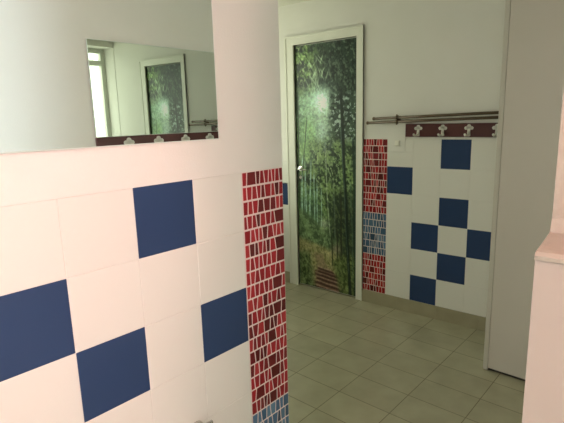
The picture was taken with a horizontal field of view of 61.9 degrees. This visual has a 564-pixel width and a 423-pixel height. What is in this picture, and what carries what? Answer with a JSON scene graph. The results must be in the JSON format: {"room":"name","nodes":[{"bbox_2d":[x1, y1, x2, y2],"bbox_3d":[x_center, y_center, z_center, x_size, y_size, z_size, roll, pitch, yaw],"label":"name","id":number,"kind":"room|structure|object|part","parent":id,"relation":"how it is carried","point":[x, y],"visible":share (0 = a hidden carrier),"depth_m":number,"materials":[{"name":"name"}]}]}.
{"room":"bathroom","nodes":[
{"label":"bathroom","id":0,"kind":"room"},
{"bbox_2d":[278,0,308,6],"bbox_3d":[-0.401,-1.145,0.985,4.480,0.100,5.300,8,15,39],"label":"ceiling","id":1,"kind":"structure","parent":0,"point":[280,2],"depth_m":3.71,"materials":[{"name":"beige paint"}]},
{"bbox_2d":[278,0,505,283],"bbox_3d":[1.297,-0.364,3.132,4.370,2.365,0.130,8,15,39],"label":"wall","id":2,"kind":"structure","parent":0,"point":[422,57],"depth_m":3.21,"materials":[{"name":"paint"}]},
{"bbox_2d":[282,138,289,271],"bbox_3d":[-0.126,-0.065,4.298,0.473,1.200,0.006,8,15,39],"label":"trim","id":3,"kind":"structure","parent":2,"relation":"attached to","point":[284,143],"depth_m":4.16,"materials":[{"name":"white tile"}]},
{"bbox_2d":[284,25,363,300],"bbox_3d":[0.367,-0.361,3.879,0.737,2.118,0.176,8,15,39],"label":"door","id":4,"kind":"structure","parent":2,"relation":"in","point":[329,80],"depth_m":3.83,"materials":[{"name":"paint"}]},
{"bbox_3d":[0.170,-0.326,3.973,0.114,0.116,0.057,8,15,39],"label":"lever handle","id":5,"kind":"part","parent":4,"relation":"part of","materials":[{"name":"silver metal"}]},
{"bbox_2d":[285,271,485,330],"bbox_3d":[0.861,0.702,3.640,2.980,0.100,0.013,8,15,39],"label":"baseboard","id":6,"kind":"structure","parent":2,"relation":"attached to","point":[423,309],"depth_m":3.48,"materials":[{"name":"tile"}]},
{"bbox_2d":[388,123,405,151],"bbox_3d":[0.831,-0.533,3.386,0.134,0.202,0.018,8,15,39],"label":"light switch","id":7,"kind":"object","parent":2,"relation":"attached to","point":[396,133],"visible":0.85,"depth_m":3.38,"materials":[{"name":"paint"}]},
{"bbox_2d":[363,139,496,316],"bbox_3d":[1.316,0.127,3.136,1.755,1.200,0.006,8,15,39],"label":"wall tiles","id":8,"kind":"structure","parent":2,"relation":"attached to","point":[428,206],"depth_m":3.34,"materials":[{"name":"white tile"}]},
{"bbox_2d":[366,111,498,124],"bbox_3d":[1.034,-0.634,3.168,1.022,0.091,0.057,8,15,39],"label":"rod","id":9,"kind":"object","parent":2,"relation":"attached to","point":[397,116],"visible":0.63,"depth_m":3.15,"materials":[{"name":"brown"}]},
{"bbox_3d":[1.029,-0.614,3.155,1.010,0.044,0.020,8,15,39],"label":"rod","id":10,"kind":"part","parent":9,"relation":"part of","materials":[{"name":"brown"}]},
{"bbox_3d":[1.047,-0.640,3.134,0.960,0.042,0.020,8,15,39],"label":"rod","id":11,"kind":"part","parent":9,"relation":"part of","materials":[{"name":"brown"}]},
{"bbox_2d":[405,123,497,136],"bbox_3d":[1.133,-0.531,3.078,0.726,0.090,0.101,8,15,39],"label":"board","id":12,"kind":"object","parent":2,"relation":"attached to","point":[441,129],"visible":0.95,"depth_m":3.12,"materials":[{"name":"red wood"}]},
{"bbox_2d":[285,281,524,422],"bbox_3d":[-0.174,1.289,1.302,9.000,0.080,9.000,8,15,41],"label":"floor","id":13,"kind":"structure","parent":0,"point":[350,359],"depth_m":2.77,"materials":[{"name":"tile"}]},
{"bbox_2d":[483,0,563,380],"bbox_3d":[1.539,-0.179,2.492,0.640,2.240,0.472,9,15,41],"label":"tall cabinet","id":14,"kind":"object","parent":13,"relation":"on","point":[532,68],"visible":0.86,"depth_m":2.42,"materials":[{"name":"beige"}]},
{"bbox_3d":[1.312,-0.214,2.695,0.026,2.240,0.470,9,15,41],"label":"panel","id":15,"kind":"part","parent":14,"relation":"part of","materials":[{"name":"beige"}]},
{"bbox_3d":[0.862,0.250,0.115,1.151,2.365,0.121,8,15,39],"label":"wall","id":16,"kind":"structure","parent":0,"visible":0},
{"bbox_2d":[522,104,563,422],"bbox_3d":[0.706,0.686,0.218,1.131,1.479,0.077,8,15,39],"label":"trim","id":17,"kind":"structure","parent":16,"relation":"attached to","point":[544,380],"depth_m":0.43,"materials":[{"name":"white paint"}]},
{"bbox_3d":[-0.381,0.027,1.405,0.124,2.365,1.003,9,15,41],"label":"wall partition","id":18,"kind":"structure","parent":0,"visible":0},
{"bbox_2d":[0,0,218,153],"bbox_3d":[-0.436,-0.535,1.138,0.006,0.746,0.686,8,15,41],"label":"mirror","id":19,"kind":"object","parent":18,"relation":"attached to","point":[75,74],"visible":1,"depth_m":1.16,"materials":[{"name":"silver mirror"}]},
{"bbox_2d":[0,0,281,206],"bbox_3d":[-0.351,-0.602,1.235,0.006,1.065,1.003,9,15,41],"label":"wall","id":20,"kind":"structure","parent":18,"relation":"attached to","point":[245,32],"depth_m":1.44,"materials":[{"name":"paint"}]},
{"bbox_2d":[0,167,288,422],"bbox_3d":[-0.320,0.508,1.456,0.007,1.200,1.002,9,15,41],"label":"wall tiles","id":21,"kind":"structure","parent":18,"relation":"attached to","point":[166,302],"depth_m":1.34,"materials":[{"name":"white tile"}]},
{"bbox_2d":[194,420,212,422],"bbox_3d":[-0.224,0.716,1.482,0.147,0.073,0.060,9,15,41],"label":"tap","id":22,"kind":"object","parent":18,"relation":"attached to","point":[199,421],"visible":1,"depth_m":1.52,"materials":[{"name":"silver metal"}]}
]}

